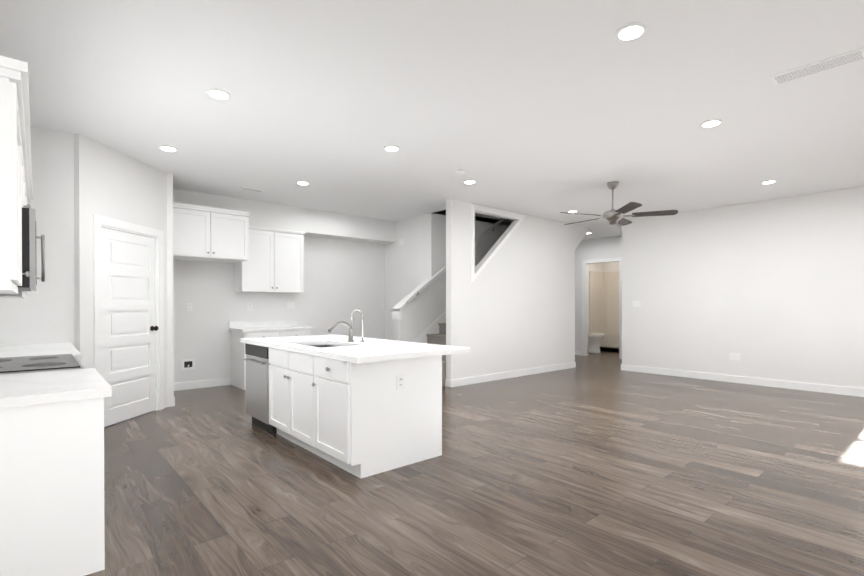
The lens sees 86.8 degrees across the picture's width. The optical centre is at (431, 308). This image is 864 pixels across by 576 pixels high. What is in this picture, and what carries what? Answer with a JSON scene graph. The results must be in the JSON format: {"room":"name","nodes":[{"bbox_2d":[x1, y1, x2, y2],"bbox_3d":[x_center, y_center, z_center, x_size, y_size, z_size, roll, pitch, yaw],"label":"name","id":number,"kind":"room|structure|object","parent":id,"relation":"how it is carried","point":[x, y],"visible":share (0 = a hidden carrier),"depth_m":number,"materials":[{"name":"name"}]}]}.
{"room":"kitchen","nodes":[
{"label":"kitchen","id":0,"kind":"room"},
{"bbox_2d":[0,126,74,345],"bbox_3d":[-3.784,-0.219,4.226,0.897,2.930,0.120,0,1,-41],"label":"wall","id":1,"kind":"structure","parent":0,"point":[44,313],"depth_m":4.31,"materials":[{"name":"paint"}]},
{"bbox_2d":[74,134,167,407],"bbox_3d":[-3.419,-0.225,5.077,0.120,2.930,1.305,0,0,4],"label":"wall","id":2,"kind":"structure","parent":0,"point":[109,182],"depth_m":4.69,"materials":[{"name":"paint"}]},
{"bbox_2d":[93,214,163,410],"bbox_3d":[-3.409,0.145,5.111,0.136,2.190,1.050,0,0,4],"label":"door frame","id":3,"kind":"structure","parent":2,"relation":"attached to","point":[99,221],"depth_m":5.10,"materials":[{"name":"white wood"}]},
{"bbox_2d":[101,227,158,426],"bbox_3d":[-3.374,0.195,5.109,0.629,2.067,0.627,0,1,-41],"label":"pantry door","id":4,"kind":"structure","parent":2,"relation":"in","point":[130,328],"depth_m":5.08,"materials":[{"name":"white wood"}]},
{"bbox_2d":[167,173,173,406],"bbox_3d":[-3.687,-0.232,6.166,0.120,2.930,1.170,0,1,-41],"label":"wall","id":5,"kind":"structure","parent":0,"point":[170,354],"depth_m":5.74,"materials":[{"name":"paint"}]},
{"bbox_2d":[173,235,384,382],"bbox_3d":[-3.185,-0.240,7.452,6.020,2.930,0.120,0,1,-41],"label":"wall","id":6,"kind":"structure","parent":0,"point":[343,279],"depth_m":7.89,"materials":[{"name":"paint"}]},
{"bbox_2d":[181,358,194,370],"bbox_3d":[-3.690,0.848,6.927,0.190,0.170,0.026,0,1,-41],"label":"outlet box","id":7,"kind":"object","parent":6,"relation":"attached to","point":[187,364],"visible":1,"depth_m":6.92,"materials":[{"name":"white plastic"}]},
{"bbox_2d":[187,303,191,310],"bbox_3d":[-3.680,-0.022,6.941,0.075,0.118,0.008,0,1,-41],"label":"outlet","id":8,"kind":"object","parent":6,"relation":"attached to","point":[189,306],"visible":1,"depth_m":6.94,"materials":[{"name":"white plastic"}]},
{"bbox_2d":[174,378,230,390],"bbox_3d":[-3.614,1.170,7.001,1.010,0.115,0.015,0,1,-41],"label":"baseboard","id":9,"kind":"structure","parent":6,"relation":"attached to","point":[223,381],"depth_m":7.05,"materials":[{"name":"white wood"}]},
{"bbox_2d":[173,202,249,262],"bbox_3d":[-3.360,-1.078,6.727,1.085,0.715,0.731,0,1,-41],"label":"upper cabinet","id":10,"kind":"object","parent":6,"relation":"attached to","point":[208,234],"visible":0.88,"depth_m":6.50,"materials":[{"name":"white wood"}]},
{"bbox_2d":[234,226,305,292],"bbox_3d":[-2.658,-0.778,7.561,1.055,1.025,0.392,0,1,-41],"label":"upper cabinet","id":11,"kind":"object","parent":6,"relation":"attached to","point":[274,263],"visible":1,"depth_m":7.41,"materials":[{"name":"white wood"}]},
{"bbox_2d":[286,302,294,307],"bbox_3d":[-2.469,-0.059,7.985,0.150,0.118,0.010,0,1,-41],"label":"electrical outlet","id":12,"kind":"object","parent":6,"relation":"attached to","point":[290,304],"visible":1,"depth_m":7.98,"materials":[{"name":"white plastic"}]},
{"bbox_2d":[173,189,394,243],"bbox_3d":[-2.377,-1.503,7.831,4.050,0.410,0.350,0,1,-41],"label":"soffit","id":13,"kind":"structure","parent":0,"point":[319,223],"depth_m":7.77,"materials":[{"name":"paint"}]},
{"bbox_2d":[385,214,426,339],"bbox_3d":[-0.478,-0.249,8.831,0.120,2.930,1.330,0,1,-41],"label":"wall","id":14,"kind":"structure","parent":0,"point":[405,270],"depth_m":8.81,"materials":[{"name":"paint"}]},
{"bbox_2d":[399,238,405,245],"bbox_3d":[-0.569,-1.284,8.832,0.006,0.120,0.200,0,1,-41],"label":"door chime","id":15,"kind":"object","parent":14,"relation":"attached to","point":[402,241],"visible":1,"depth_m":8.83,"materials":[{"name":"white plastic"}]},
{"bbox_2d":[0,0,863,239],"bbox_3d":[3.008,-1.745,5.840,13.600,0.100,11.000,0,1,-41],"label":"ceiling","id":16,"kind":"structure","parent":0,"point":[550,109],"depth_m":3.66,"materials":[{"name":"white paint"}]},
{"bbox_2d":[159,145,177,150],"bbox_3d":[-2.775,-1.681,4.810,0.176,0.013,0.176,0,1,-41],"label":"recessed light","id":17,"kind":"object","parent":16,"relation":"in","point":[167,148],"visible":0.92,"depth_m":4.79,"materials":[{"name":"white plastic"}]},
{"bbox_2d":[206,88,230,98],"bbox_3d":[-1.668,-1.673,3.573,0.176,0.013,0.176,0,1,-41],"label":"recessed light","id":18,"kind":"object","parent":16,"relation":"in","point":[217,93],"visible":1,"depth_m":3.55,"materials":[{"name":"white plastic"}]},
{"bbox_2d":[240,186,263,191],"bbox_3d":[-2.559,-1.692,6.503,0.300,0.014,0.120,0,1,-41],"label":"ceiling vent","id":19,"kind":"object","parent":16,"relation":"in","point":[251,189],"visible":1,"depth_m":6.48,"materials":[{"name":"white"}]},
{"bbox_2d":[296,181,309,184],"bbox_3d":[-1.740,-1.690,6.166,0.176,0.013,0.176,0,1,-41],"label":"recessed light","id":20,"kind":"object","parent":16,"relation":"in","point":[302,182],"visible":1,"depth_m":6.13,"materials":[{"name":"white plastic"}]},
{"bbox_2d":[384,145,399,150],"bbox_3d":[-0.421,-1.681,4.808,0.176,0.013,0.176,0,1,-41],"label":"recessed light","id":21,"kind":"object","parent":16,"relation":"in","point":[392,148],"visible":0.98,"depth_m":4.79,"materials":[{"name":"white plastic"}]},
{"bbox_2d":[453,169,464,174],"bbox_3d":[0.334,-1.673,5.632,0.140,0.040,0.140,0,1,-41],"label":"smoke detector","id":22,"kind":"object","parent":16,"relation":"attached to","point":[459,172],"visible":1,"depth_m":5.58,"materials":[{"name":"white plastic"}]},
{"bbox_2d":[463,180,475,183],"bbox_3d":[0.503,-1.689,6.108,0.176,0.013,0.176,0,1,-41],"label":"recessed light","id":23,"kind":"object","parent":16,"relation":"in","point":[469,181],"visible":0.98,"depth_m":6.07,"materials":[{"name":"white plastic"}]},
{"bbox_2d":[560,182,677,225],"bbox_3d":[2.432,-1.414,6.236,1.505,0.564,1.483,0,1,-41],"label":"fan","id":24,"kind":"object","parent":16,"relation":"hanging from","point":[612,216],"visible":1,"depth_m":6.08,"materials":[{"name":"grey metal"}]},
{"bbox_2d":[615,22,646,40],"bbox_3d":[1.201,-1.667,2.760,0.176,0.013,0.176,0,1,-41],"label":"recessed light","id":25,"kind":"object","parent":16,"relation":"in","point":[631,31],"visible":1,"depth_m":2.74,"materials":[{"name":"white plastic"}]},
{"bbox_2d":[700,119,721,126],"bbox_3d":[2.529,-1.676,4.145,0.176,0.013,0.176,0,1,-41],"label":"recessed light","id":26,"kind":"object","parent":16,"relation":"in","point":[710,122],"visible":0.98,"depth_m":4.13,"materials":[{"name":"white plastic"}]},
{"bbox_2d":[761,180,776,183],"bbox_3d":[4.502,-1.689,6.113,0.176,0.013,0.176,0,1,-41],"label":"recessed light","id":27,"kind":"object","parent":16,"relation":"in","point":[767,181],"visible":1,"depth_m":6.09,"materials":[{"name":"white plastic"}]},
{"bbox_2d":[770,47,863,84],"bbox_3d":[2.670,-1.670,3.170,0.170,0.014,0.500,0,1,-41],"label":"ceiling vent","id":28,"kind":"object","parent":16,"relation":"in","point":[849,57],"visible":0.98,"depth_m":3.15,"materials":[{"name":"white metal"}]},
{"bbox_2d":[396,212,510,341],"bbox_3d":[0.820,-0.300,8.994,3.700,3.030,0.120,0,1,-41],"label":"wall","id":29,"kind":"structure","parent":0,"point":[436,243],"depth_m":8.25,"materials":[{"name":"paint"}]},
{"bbox_2d":[414,312,445,342],"bbox_3d":[0.733,-0.248,8.828,3.950,2.926,0.015,0,1,-41],"label":"trim","id":30,"kind":"structure","parent":29,"relation":"attached to","point":[433,328],"depth_m":8.20,"materials":[{"name":"white wood"}]},
{"bbox_2d":[392,242,477,319],"bbox_3d":[0.105,-0.559,8.368,1.900,1.484,0.210,0,1,-41],"label":"trim","id":31,"kind":"structure","parent":29,"relation":"on","point":[397,309],"depth_m":7.85,"materials":[{"name":"white wood"}]},
{"bbox_2d":[406,218,504,302],"bbox_3d":[0.845,-1.284,8.803,3.429,2.376,0.092,0,1,-41],"label":"stair handrail","id":32,"kind":"object","parent":29,"relation":"attached to","point":[444,267],"visible":0.6,"depth_m":8.11,"materials":[{"name":"white painted wood"}]},
{"bbox_2d":[85,351,863,575],"bbox_3d":[3.008,1.275,5.859,13.600,0.080,11.000,0,1,-41],"label":"floor","id":33,"kind":"structure","parent":0,"point":[601,464],"depth_m":3.16,"materials":[{"name":"brown wood"}]},
{"bbox_2d":[0,354,83,374],"bbox_3d":[-2.469,0.663,2.778,0.687,1.185,0.892,0,1,-41],"label":"range","id":34,"kind":"object","parent":33,"relation":"on","point":[23,364],"visible":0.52,"depth_m":2.72,"materials":[{"name":"black metal"}]},
{"bbox_2d":[0,343,111,575],"bbox_3d":[-2.694,0.747,2.991,0.680,1.015,3.176,0,1,-41],"label":"base cabinet","id":35,"kind":"object","parent":33,"relation":"on","point":[52,522],"depth_m":1.91,"materials":[{"name":"white painted wood"}]},
{"bbox_2d":[244,343,276,434],"bbox_3d":[-1.590,0.807,4.866,0.644,0.870,0.616,0,1,-41],"label":"dishwasher","id":36,"kind":"object","parent":33,"relation":"on","point":[257,382],"visible":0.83,"depth_m":4.65,"materials":[{"name":"silver metal"}]},
{"bbox_2d":[229,320,312,389],"bbox_3d":[-2.604,0.717,7.435,1.130,1.015,0.669,0,1,-41],"label":"base cabinet","id":37,"kind":"object","parent":33,"relation":"on","point":[239,330],"depth_m":7.21,"materials":[{"name":"white painted wood"}]},
{"bbox_2d":[241,342,443,478],"bbox_3d":[-0.978,0.807,4.404,0.932,0.876,2.188,0,1,-41],"label":"kitchen island","id":38,"kind":"object","parent":33,"relation":"on","point":[367,407],"depth_m":3.63,"materials":[{"name":"painted wood"},{"name":"quartz"},{"name":"brushed nickel"}]},
{"bbox_2d":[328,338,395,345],"bbox_3d":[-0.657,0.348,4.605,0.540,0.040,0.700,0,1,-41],"label":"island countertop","id":39,"kind":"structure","parent":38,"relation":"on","point":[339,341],"depth_m":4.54,"materials":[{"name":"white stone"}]},
{"bbox_2d":[328,318,353,341],"bbox_3d":[-0.871,0.212,4.393,0.281,0.235,0.064,0,1,-41],"label":"faucet","id":40,"kind":"object","parent":39,"relation":"on","point":[350,331],"visible":1,"depth_m":4.43,"materials":[{"name":"silver metal"}]},
{"bbox_2d":[350,309,364,342],"bbox_3d":[-0.691,0.167,4.270,0.147,0.326,0.060,0,1,-41],"label":"gooseneck faucet","id":41,"kind":"object","parent":39,"relation":"on","point":[362,341],"visible":1,"depth_m":4.30,"materials":[{"name":"silver metal"}]},
{"bbox_2d":[304,342,470,361],"bbox_3d":[-0.370,0.353,3.828,1.120,0.040,0.850,0,1,-41],"label":"island countertop","id":42,"kind":"structure","parent":38,"relation":"on","point":[375,351],"depth_m":3.64,"materials":[{"name":"white stone"}]},
{"bbox_2d":[313,345,336,347],"bbox_3d":[-1.020,0.473,4.292,0.416,0.195,0.696,0,1,-41],"label":"sink","id":43,"kind":"object","parent":42,"relation":"in","point":[320,346],"depth_m":4.63,"materials":[{"name":"silver metal"}]},
{"bbox_2d":[427,323,445,386],"bbox_3d":[0.941,-0.017,8.414,3.662,2.470,0.882,0,1,-41],"label":"stair steps","id":44,"kind":"structure","parent":33,"relation":"on","point":[439,338],"depth_m":7.89,"materials":[{"name":"carpet"}]},
{"bbox_2d":[588,315,604,353],"bbox_3d":[4.251,0.686,12.295,0.537,1.013,0.828,0,1,-41],"label":"toilet","id":45,"kind":"object","parent":33,"relation":"on","point":[594,339],"visible":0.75,"depth_m":12.08,"materials":[{"name":"white ceramic"}]},
{"bbox_2d":[589,271,618,351],"bbox_3d":[5.470,0.066,12.470,0.777,2.250,2.140,0,1,-41],"label":"shower surround","id":46,"kind":"object","parent":33,"relation":"on","point":[604,302],"visible":0.19,"depth_m":13.21,"materials":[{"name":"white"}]},
{"bbox_2d":[446,199,574,379],"bbox_3d":[1.286,-1.299,8.709,3.600,5.030,1.150,0,1,-41],"label":"wall","id":47,"kind":"structure","parent":0,"point":[511,307],"depth_m":8.07,"materials":[{"name":"paint"}]},
{"bbox_2d":[471,204,525,283],"bbox_3d":[1.131,-1.041,7.887,1.430,1.285,0.134,0,1,-41],"label":"trim","id":48,"kind":"structure","parent":47,"relation":"attached to","point":[492,212],"depth_m":7.61,"materials":[{"name":"white wood"}]},
{"bbox_2d":[449,362,575,386],"bbox_3d":[1.614,1.162,8.253,3.510,0.115,0.035,0,1,-41],"label":"baseboard","id":49,"kind":"structure","parent":47,"relation":"attached to","point":[504,375],"depth_m":7.99,"materials":[{"name":"white wood"}]},
{"bbox_2d":[575,225,589,248],"bbox_3d":[2.784,-1.462,10.002,0.600,0.520,1.150,0,1,-41],"label":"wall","id":50,"kind":"structure","parent":0,"point":[581,232],"depth_m":9.48,"materials":[{"name":"paint"}]},
{"bbox_2d":[588,263,602,314],"bbox_3d":[4.234,-0.277,12.906,2.040,2.930,0.120,0,1,-41],"label":"wall","id":51,"kind":"structure","parent":0,"point":[598,267],"depth_m":13.19,"materials":[{"name":"paint"}]},
{"bbox_2d":[575,236,621,350],"bbox_3d":[4.298,-0.265,11.179,0.120,2.930,2.580,0,1,-41],"label":"wall","id":52,"kind":"structure","parent":0,"point":[601,248],"depth_m":11.58,"materials":[{"name":"paint"}]},
{"bbox_2d":[575,350,581,354],"bbox_3d":[3.612,1.138,11.879,0.015,0.115,0.635,0,1,-41],"label":"baseboard","id":53,"kind":"structure","parent":52,"relation":"attached to","point":[577,352],"depth_m":11.71,"materials":[{"name":"white wood"}]},
{"bbox_2d":[582,257,621,358],"bbox_3d":[4.218,-0.008,11.262,0.135,2.415,1.080,0,1,-41],"label":"door frame","id":54,"kind":"structure","parent":52,"relation":"attached to","point":[584,308],"depth_m":11.57,"materials":[{"name":"white wood"}]},
{"bbox_2d":[603,262,619,271],"bbox_3d":[5.811,-0.276,12.762,0.120,2.930,2.400,0,1,-41],"label":"wall","id":55,"kind":"structure","parent":0,"point":[607,267],"depth_m":13.33,"materials":[{"name":"paint"}]},
{"bbox_2d":[622,186,863,388],"bbox_3d":[6.132,-0.233,6.301,0.120,2.930,7.200,0,1,-41],"label":"wall","id":56,"kind":"structure","parent":0,"point":[773,289],"depth_m":7.33,"materials":[{"name":"paint"}]},
{"bbox_2d":[633,301,639,306],"bbox_3d":[3.920,-0.084,8.765,0.010,0.118,0.150,0,1,-41],"label":"light switch","id":57,"kind":"object","parent":56,"relation":"attached to","point":[636,303],"visible":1,"depth_m":8.76,"materials":[{"name":"white plastic"}]},
{"bbox_2d":[729,353,739,360],"bbox_3d":[4.985,0.794,7.537,0.010,0.118,0.150,0,1,-41],"label":"outlet","id":58,"kind":"object","parent":56,"relation":"attached to","point":[734,356],"visible":1,"depth_m":7.54,"materials":[{"name":"white plastic"}]},
{"bbox_2d":[621,364,863,396],"bbox_3d":[6.075,1.175,6.272,0.015,0.115,7.215,0,1,-41],"label":"baseboard","id":59,"kind":"structure","parent":56,"relation":"attached to","point":[849,391],"depth_m":7.34,"materials":[{"name":"white wood"}]},
{"bbox_3d":[-1.278,-0.196,0.729,0.120,2.930,8.690,0,1,-41],"label":"wall","id":60,"kind":"structure","parent":0,"visible":0},
{"bbox_2d":[0,56,32,297],"bbox_3d":[-2.712,-0.532,2.791,0.403,0.905,2.910,0,1,-41],"label":"upper cabinet","id":61,"kind":"object","parent":60,"relation":"attached to","point":[16,191],"visible":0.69,"depth_m":1.82,"materials":[{"name":"white wood"}]},
{"bbox_2d":[17,207,44,290],"bbox_3d":[-2.573,-0.326,2.682,0.465,0.425,0.892,0,1,-41],"label":"over-the-range microwave","id":62,"kind":"object","parent":61,"relation":"attached to","point":[29,237],"visible":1,"depth_m":2.45,"materials":[{"name":"silver metal"}]}
]}

